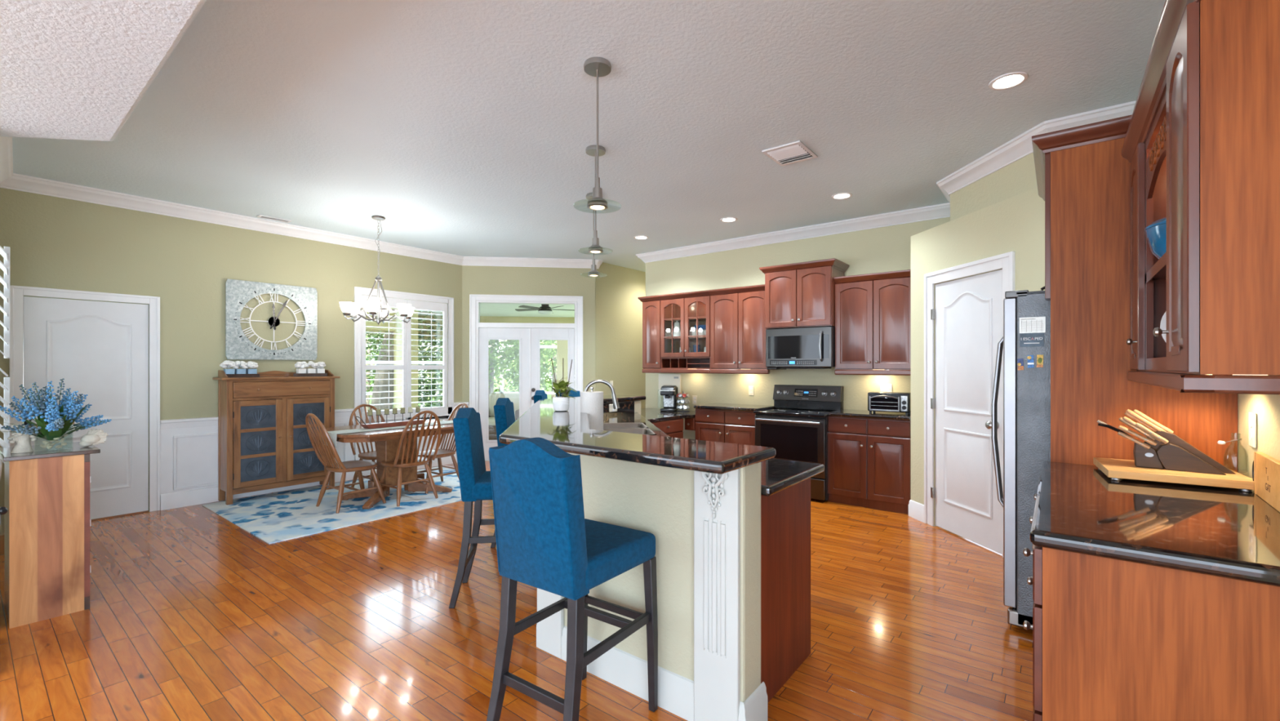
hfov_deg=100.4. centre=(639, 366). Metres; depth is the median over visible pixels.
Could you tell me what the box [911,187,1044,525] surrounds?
wall
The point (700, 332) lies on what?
cup
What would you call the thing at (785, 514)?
base cabinet
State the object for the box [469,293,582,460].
door
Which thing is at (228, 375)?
wooden tray
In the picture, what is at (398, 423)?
tray
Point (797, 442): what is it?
oven
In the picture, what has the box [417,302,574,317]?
ceiling
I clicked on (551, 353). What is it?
tree
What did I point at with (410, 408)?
candle
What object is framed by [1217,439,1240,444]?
spoon
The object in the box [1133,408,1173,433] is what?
kitchen knife
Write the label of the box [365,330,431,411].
tree
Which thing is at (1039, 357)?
magnet
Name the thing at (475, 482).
bar stool
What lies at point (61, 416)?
flower arrangement
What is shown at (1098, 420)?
sharpening steel
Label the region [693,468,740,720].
pilaster
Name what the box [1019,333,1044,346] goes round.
magnet
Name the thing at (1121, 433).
kitchen knife
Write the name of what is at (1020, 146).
trim
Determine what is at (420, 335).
tree
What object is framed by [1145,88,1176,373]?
door
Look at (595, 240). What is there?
socket
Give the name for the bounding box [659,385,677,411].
coffee maker
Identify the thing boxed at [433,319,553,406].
tree
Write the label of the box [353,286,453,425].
window
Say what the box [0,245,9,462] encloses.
window
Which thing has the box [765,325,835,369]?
microwave
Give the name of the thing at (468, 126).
ceiling
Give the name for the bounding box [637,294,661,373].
upper cabinet
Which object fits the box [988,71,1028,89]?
recessed light
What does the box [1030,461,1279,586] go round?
countertop
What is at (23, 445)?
coral
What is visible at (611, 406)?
outlet plate
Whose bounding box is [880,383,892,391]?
outlet plate
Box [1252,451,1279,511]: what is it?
wooden sign
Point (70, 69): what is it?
ceiling
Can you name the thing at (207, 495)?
baseboard
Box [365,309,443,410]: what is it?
tree
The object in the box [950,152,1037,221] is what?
wall
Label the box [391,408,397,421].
candle
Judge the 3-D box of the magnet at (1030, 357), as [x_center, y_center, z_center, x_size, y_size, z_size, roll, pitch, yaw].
[1.996,-0.024,2.726,0.029,0.065,0.004,0,0,38]
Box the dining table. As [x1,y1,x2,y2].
[318,419,453,509]
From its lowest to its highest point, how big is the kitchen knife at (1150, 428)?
0.086 m
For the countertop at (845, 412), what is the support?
on the base cabinet at (869, 459)
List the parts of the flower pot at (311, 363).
pot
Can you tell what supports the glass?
in the upper cabinet at (691, 308)
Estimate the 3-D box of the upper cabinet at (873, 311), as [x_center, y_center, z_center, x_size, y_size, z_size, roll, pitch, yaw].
[2.401,-0.413,5.401,0.753,1.003,0.368,0,0,38]
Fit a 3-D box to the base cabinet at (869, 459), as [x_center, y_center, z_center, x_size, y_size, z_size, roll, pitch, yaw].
[2.338,0.937,5.339,0.770,0.866,0.534,0,0,38]
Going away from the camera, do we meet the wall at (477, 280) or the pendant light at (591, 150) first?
the pendant light at (591, 150)
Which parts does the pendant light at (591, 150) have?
rod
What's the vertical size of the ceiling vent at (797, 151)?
0.021 m
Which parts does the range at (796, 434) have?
handle, control panel, drawer, knob, knob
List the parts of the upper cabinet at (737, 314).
door, crown moulding, light rail, door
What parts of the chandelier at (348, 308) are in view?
lamp shade, lamp shade, arm, arm, lamp shade, arm, chain, lamp shade, arm, arm, lamp shade, lamp shade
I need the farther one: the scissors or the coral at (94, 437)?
the coral at (94, 437)
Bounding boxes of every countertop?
[498,394,775,474]
[603,412,824,496]
[640,408,695,422]
[693,402,774,411]
[827,408,911,420]
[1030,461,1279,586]
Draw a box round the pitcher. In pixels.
[673,320,680,336]
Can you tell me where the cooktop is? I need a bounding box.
[753,408,831,417]
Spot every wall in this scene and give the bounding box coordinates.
[0,187,462,535]
[371,315,574,386]
[462,265,595,401]
[564,400,760,702]
[595,262,645,408]
[645,217,950,439]
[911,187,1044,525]
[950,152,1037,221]
[1237,374,1279,478]
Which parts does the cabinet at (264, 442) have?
post, post, door, tin panel, tin panel, tin panel, door rail, door rail, door rail, door rail, rail, rail, rail, drawer, door rail, door, tin panel, tin panel, tin panel, door rail, door rail, door rail, post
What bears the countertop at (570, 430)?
on the wall at (658, 500)
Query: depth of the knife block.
2.12 m
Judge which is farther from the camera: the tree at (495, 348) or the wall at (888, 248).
the tree at (495, 348)
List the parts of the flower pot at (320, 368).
pot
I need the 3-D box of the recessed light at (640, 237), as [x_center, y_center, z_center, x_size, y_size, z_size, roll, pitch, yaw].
[0.015,-1.556,6.459,0.180,0.008,0.180,0,0,38]
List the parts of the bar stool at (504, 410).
leg, backrest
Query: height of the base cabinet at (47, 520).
0.897 m
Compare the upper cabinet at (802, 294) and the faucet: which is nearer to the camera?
the faucet
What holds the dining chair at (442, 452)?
on the area rug
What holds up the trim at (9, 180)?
attached to the wall at (55, 242)
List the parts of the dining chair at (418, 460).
leg, leg, seat, leg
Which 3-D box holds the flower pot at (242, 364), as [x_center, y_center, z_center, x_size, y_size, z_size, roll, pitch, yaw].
[-4.072,0.024,5.454,0.120,0.160,0.120,0,0,-14]
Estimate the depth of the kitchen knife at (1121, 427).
2.18 m
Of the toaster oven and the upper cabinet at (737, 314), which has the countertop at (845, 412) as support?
the toaster oven
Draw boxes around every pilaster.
[537,587,564,658]
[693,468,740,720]
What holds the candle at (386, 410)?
in the tray at (398, 423)
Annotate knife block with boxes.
[1133,431,1235,475]
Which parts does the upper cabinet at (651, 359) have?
crown moulding, light rail, door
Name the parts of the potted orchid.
stem, pot, stem, stem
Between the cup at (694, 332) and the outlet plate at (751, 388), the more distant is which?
the cup at (694, 332)
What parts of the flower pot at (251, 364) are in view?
pot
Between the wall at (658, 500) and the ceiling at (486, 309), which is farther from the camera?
the ceiling at (486, 309)
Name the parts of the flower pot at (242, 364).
pot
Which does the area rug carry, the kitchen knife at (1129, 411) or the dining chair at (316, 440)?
the dining chair at (316, 440)
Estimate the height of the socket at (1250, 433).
0.029 m
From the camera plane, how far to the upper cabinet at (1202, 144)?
1.29 m
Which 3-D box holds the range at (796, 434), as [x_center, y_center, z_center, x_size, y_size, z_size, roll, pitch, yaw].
[1.709,0.782,5.771,0.776,1.135,0.641,0,0,38]
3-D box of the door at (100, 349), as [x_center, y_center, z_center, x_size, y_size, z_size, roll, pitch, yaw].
[-4.874,0.354,4.729,0.072,2.031,0.932,0,0,38]
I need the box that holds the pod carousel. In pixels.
[675,391,689,411]
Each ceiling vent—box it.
[256,214,291,222]
[761,140,817,166]
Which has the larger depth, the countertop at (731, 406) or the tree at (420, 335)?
the tree at (420, 335)
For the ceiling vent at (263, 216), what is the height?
0.022 m
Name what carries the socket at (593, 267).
attached to the pendant light at (593, 273)
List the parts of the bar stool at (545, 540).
leg, backrest, leg, leg, seat, leg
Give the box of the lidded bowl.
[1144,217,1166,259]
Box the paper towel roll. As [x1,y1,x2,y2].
[580,386,603,430]
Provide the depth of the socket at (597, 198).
2.73 m
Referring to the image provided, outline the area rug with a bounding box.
[202,466,462,543]
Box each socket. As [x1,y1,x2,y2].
[587,177,607,204]
[587,258,599,273]
[588,230,602,248]
[1248,419,1252,427]
[1248,431,1252,439]
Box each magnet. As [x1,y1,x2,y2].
[1017,358,1023,369]
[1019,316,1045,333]
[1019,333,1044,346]
[1026,355,1034,368]
[1036,354,1043,367]
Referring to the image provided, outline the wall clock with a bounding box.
[225,279,317,359]
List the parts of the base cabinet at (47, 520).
corner post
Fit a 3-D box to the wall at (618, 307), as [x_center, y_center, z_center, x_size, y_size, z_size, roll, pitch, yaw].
[0.043,-0.095,8.865,0.100,2.930,2.400,0,0,38]
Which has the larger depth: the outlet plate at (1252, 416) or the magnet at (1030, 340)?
the magnet at (1030, 340)
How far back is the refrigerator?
2.76 m
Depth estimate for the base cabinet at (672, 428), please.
6.19 m
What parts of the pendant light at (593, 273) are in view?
rod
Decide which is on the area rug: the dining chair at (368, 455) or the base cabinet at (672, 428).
the dining chair at (368, 455)
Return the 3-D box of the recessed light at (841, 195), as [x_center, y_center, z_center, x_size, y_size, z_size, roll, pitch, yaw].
[1.848,-1.556,4.883,0.180,0.008,0.180,0,0,38]
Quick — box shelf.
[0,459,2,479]
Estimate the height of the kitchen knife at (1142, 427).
0.080 m
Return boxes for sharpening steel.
[1097,419,1134,438]
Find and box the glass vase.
[32,422,74,448]
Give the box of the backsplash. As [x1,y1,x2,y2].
[603,400,634,415]
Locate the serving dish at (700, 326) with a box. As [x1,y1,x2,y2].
[693,324,706,329]
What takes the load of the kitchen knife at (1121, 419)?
in the knife block
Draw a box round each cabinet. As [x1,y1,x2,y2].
[0,441,100,628]
[212,369,340,504]
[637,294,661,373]
[650,417,683,438]
[658,289,711,373]
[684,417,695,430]
[695,408,755,445]
[708,284,769,373]
[759,257,848,328]
[760,477,810,702]
[827,415,911,513]
[833,269,911,375]
[1022,493,1279,720]
[1121,0,1279,394]
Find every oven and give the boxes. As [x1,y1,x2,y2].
[755,414,825,478]
[867,391,911,414]
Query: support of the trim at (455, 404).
attached to the wall at (477, 280)
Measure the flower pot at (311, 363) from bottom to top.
0.163 m
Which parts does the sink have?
bowl, bowl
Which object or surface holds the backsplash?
attached to the wall at (658, 500)
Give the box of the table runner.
[324,420,453,447]
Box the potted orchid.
[546,358,576,411]
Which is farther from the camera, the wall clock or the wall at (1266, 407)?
the wall clock
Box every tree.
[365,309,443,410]
[365,314,443,407]
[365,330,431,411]
[383,333,489,405]
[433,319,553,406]
[488,339,550,391]
[488,348,551,391]
[506,339,556,398]
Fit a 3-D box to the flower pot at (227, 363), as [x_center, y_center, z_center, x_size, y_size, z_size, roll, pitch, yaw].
[-4.143,0.023,5.362,0.128,0.164,0.125,0,0,38]
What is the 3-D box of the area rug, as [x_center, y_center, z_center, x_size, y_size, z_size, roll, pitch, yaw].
[-2.795,1.366,5.683,1.845,0.008,2.550,0,0,38]
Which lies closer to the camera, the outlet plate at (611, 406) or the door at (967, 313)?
the door at (967, 313)
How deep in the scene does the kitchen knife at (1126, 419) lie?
2.20 m
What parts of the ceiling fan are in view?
blade, blade, motor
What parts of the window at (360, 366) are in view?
shutter panel, tilt rod, tilt rod, shutter panel, tilt rod, tilt rod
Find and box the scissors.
[1097,422,1133,437]
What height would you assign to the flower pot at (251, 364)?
0.158 m
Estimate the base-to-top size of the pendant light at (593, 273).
0.739 m
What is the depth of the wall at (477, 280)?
7.78 m
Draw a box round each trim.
[0,136,603,268]
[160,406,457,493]
[160,408,354,429]
[365,306,417,408]
[453,401,469,408]
[635,100,1136,262]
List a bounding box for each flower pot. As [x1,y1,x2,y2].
[219,360,235,373]
[233,360,247,373]
[245,360,257,373]
[294,361,307,373]
[306,360,318,373]
[315,361,325,373]
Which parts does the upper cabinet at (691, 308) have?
glass door, crown moulding, light rail, glass door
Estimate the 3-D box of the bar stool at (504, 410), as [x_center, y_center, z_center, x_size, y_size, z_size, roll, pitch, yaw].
[-0.864,0.810,4.235,0.556,1.120,0.402,0,0,-4]
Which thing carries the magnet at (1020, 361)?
attached to the refrigerator
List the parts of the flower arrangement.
stem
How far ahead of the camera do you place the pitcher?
6.87 m
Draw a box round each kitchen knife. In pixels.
[1117,431,1151,448]
[1118,417,1155,439]
[1118,425,1157,445]
[1122,416,1160,441]
[1124,412,1156,431]
[1125,408,1166,431]
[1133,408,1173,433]
[1134,422,1168,443]
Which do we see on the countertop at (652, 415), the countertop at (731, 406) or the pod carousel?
the pod carousel
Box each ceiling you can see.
[0,0,206,141]
[12,0,1165,271]
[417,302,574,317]
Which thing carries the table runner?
on the dining table
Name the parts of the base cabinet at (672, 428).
drawer, drawer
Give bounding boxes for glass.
[693,344,700,351]
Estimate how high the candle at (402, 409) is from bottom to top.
0.148 m
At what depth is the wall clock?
5.75 m
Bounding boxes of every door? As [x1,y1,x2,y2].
[8,285,159,520]
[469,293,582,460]
[924,251,1015,557]
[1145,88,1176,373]
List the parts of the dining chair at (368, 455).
leg, seat, leg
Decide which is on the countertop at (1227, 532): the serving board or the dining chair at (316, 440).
the serving board
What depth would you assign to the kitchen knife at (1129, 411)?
2.21 m
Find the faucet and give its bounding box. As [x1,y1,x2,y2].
[584,378,619,408]
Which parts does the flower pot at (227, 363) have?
pot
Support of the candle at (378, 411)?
in the tray at (398, 423)
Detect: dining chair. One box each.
[305,413,386,512]
[348,404,385,487]
[376,410,440,506]
[417,403,468,493]
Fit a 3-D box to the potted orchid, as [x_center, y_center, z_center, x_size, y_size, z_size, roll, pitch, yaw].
[-0.533,0.124,3.650,0.171,0.360,0.195,0,0,-34]
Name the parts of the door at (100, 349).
panel, panel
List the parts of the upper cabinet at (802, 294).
door, crown moulding, door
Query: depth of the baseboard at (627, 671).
2.16 m
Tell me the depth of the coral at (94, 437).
3.14 m
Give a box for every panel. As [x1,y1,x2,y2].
[658,373,680,394]
[1031,115,1237,471]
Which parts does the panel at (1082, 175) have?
door, crown moulding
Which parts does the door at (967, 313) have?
panel, panel, handle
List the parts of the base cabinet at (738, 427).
drawer, door, door, drawer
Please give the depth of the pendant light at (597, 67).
2.74 m
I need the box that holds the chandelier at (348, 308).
[338,215,414,324]
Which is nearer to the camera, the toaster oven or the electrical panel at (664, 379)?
the toaster oven
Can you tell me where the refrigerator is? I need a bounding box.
[991,286,1050,629]
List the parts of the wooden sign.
ring handle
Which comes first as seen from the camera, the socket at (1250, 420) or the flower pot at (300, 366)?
the socket at (1250, 420)
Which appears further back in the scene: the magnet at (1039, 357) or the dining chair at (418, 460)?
the dining chair at (418, 460)
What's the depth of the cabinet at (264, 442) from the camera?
5.52 m
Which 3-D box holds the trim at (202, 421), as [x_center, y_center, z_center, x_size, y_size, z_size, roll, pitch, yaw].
[-4.014,0.559,5.773,0.036,0.092,1.775,0,0,38]
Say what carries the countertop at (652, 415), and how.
on the base cabinet at (672, 428)
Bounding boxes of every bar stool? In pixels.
[448,407,496,608]
[486,437,657,720]
[490,397,515,547]
[533,390,547,404]
[555,387,580,397]
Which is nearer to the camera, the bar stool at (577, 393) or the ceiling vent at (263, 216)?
the ceiling vent at (263, 216)
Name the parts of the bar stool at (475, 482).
leg, backrest, leg, seat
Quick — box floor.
[0,461,1033,720]
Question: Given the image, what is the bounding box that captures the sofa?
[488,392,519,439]
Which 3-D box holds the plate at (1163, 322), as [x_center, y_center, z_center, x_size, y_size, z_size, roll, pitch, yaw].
[1.912,-0.137,1.816,0.210,0.210,0.018,0,0,24]
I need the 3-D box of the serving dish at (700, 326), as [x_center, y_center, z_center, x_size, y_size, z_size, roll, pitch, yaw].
[0.814,-0.478,6.684,0.290,0.055,0.290,0,0,38]
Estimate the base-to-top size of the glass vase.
0.154 m
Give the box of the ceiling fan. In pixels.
[515,304,574,314]
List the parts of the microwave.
handle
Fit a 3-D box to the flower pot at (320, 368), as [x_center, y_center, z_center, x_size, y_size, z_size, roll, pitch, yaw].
[-3.614,0.026,6.031,0.125,0.156,0.112,0,0,38]
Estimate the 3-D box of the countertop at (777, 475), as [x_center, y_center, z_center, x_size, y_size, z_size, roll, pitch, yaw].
[-0.051,0.482,3.627,1.104,0.040,3.342,0,0,-17]
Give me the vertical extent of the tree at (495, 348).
7.567 m
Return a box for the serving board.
[1093,457,1253,492]
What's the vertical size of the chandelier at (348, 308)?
1.130 m
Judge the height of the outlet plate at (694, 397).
0.115 m
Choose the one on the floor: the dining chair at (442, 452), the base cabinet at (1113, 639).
the base cabinet at (1113, 639)
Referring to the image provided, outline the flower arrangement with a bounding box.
[0,377,111,439]
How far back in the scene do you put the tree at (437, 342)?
18.33 m
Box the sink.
[603,422,654,435]
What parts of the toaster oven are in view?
door post, handle, glass door, door post, control panel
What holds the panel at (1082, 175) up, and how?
on the floor
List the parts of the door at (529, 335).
frame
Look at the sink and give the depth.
3.96 m
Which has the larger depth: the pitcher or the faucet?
the pitcher
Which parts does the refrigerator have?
handle, handle, door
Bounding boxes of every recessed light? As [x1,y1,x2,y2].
[634,235,648,239]
[720,217,737,222]
[831,192,852,199]
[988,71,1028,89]
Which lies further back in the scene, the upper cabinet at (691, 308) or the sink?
the upper cabinet at (691, 308)
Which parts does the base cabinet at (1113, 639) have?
knob, knob, knob, drawer, drawer, drawer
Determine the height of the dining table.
0.730 m
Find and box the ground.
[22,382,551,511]
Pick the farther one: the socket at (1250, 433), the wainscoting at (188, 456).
the wainscoting at (188, 456)
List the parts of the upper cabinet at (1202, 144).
knob, door, knob, crown moulding, door, light rail, panel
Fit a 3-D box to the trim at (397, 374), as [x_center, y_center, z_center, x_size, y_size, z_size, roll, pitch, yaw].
[-4.965,0.135,6.186,1.550,2.730,5.600,0,0,38]
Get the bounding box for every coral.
[7,423,37,453]
[79,428,107,446]
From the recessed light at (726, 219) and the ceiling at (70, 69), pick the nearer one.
the ceiling at (70, 69)
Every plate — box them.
[608,404,617,412]
[692,395,697,404]
[748,385,754,395]
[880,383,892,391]
[1160,311,1166,342]
[1248,412,1256,448]
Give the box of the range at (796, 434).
[753,384,843,500]
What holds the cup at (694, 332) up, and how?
in the upper cabinet at (691, 308)
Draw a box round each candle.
[367,408,373,423]
[375,408,381,422]
[383,408,389,422]
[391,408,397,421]
[400,406,404,421]
[408,406,413,419]
[415,406,420,412]
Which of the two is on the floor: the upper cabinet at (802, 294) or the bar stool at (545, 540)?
the bar stool at (545, 540)
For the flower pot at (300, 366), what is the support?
on the wooden tray at (295, 374)
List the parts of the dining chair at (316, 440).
leg, leg, seat, leg, leg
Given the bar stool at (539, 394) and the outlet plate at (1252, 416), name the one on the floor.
the bar stool at (539, 394)
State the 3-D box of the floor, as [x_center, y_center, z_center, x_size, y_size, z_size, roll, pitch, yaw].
[0.261,1.400,2.147,11.240,0.060,12.700,0,0,38]
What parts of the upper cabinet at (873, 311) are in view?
door, crown moulding, light rail, door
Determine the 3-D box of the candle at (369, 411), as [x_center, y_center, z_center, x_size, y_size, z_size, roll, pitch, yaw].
[-2.716,0.503,5.367,0.054,0.148,0.054,0,0,38]
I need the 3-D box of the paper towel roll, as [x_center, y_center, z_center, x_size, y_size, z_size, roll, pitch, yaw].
[-0.322,0.298,3.569,0.170,0.326,0.170,0,0,38]
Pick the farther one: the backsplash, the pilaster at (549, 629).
the backsplash
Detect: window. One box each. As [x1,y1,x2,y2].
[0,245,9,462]
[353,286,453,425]
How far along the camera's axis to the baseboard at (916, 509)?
4.77 m
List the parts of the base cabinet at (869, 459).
drawer, door, drawer, door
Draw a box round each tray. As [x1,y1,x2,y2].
[226,373,259,377]
[293,373,327,376]
[355,413,430,428]
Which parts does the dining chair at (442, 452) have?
leg, seat, leg, leg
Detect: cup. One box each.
[691,330,696,335]
[697,329,703,335]
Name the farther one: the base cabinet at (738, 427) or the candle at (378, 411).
the base cabinet at (738, 427)
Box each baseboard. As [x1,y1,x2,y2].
[160,452,457,510]
[536,622,767,720]
[908,499,924,522]
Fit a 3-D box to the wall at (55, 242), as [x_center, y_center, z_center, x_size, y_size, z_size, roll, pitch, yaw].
[-3.922,-0.095,6.016,0.120,2.930,4.380,0,0,38]
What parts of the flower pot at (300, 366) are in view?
pot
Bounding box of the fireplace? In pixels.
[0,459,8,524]
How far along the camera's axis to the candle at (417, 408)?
5.75 m
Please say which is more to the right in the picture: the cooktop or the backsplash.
the cooktop
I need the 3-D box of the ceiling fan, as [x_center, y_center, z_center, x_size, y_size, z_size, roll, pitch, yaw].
[-1.768,-1.100,10.057,1.191,0.260,1.172,0,0,-7]
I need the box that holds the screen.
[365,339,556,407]
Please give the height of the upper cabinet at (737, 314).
1.003 m
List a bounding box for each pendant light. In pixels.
[583,57,611,210]
[585,145,605,253]
[586,192,599,276]
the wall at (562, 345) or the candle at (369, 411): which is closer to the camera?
the candle at (369, 411)

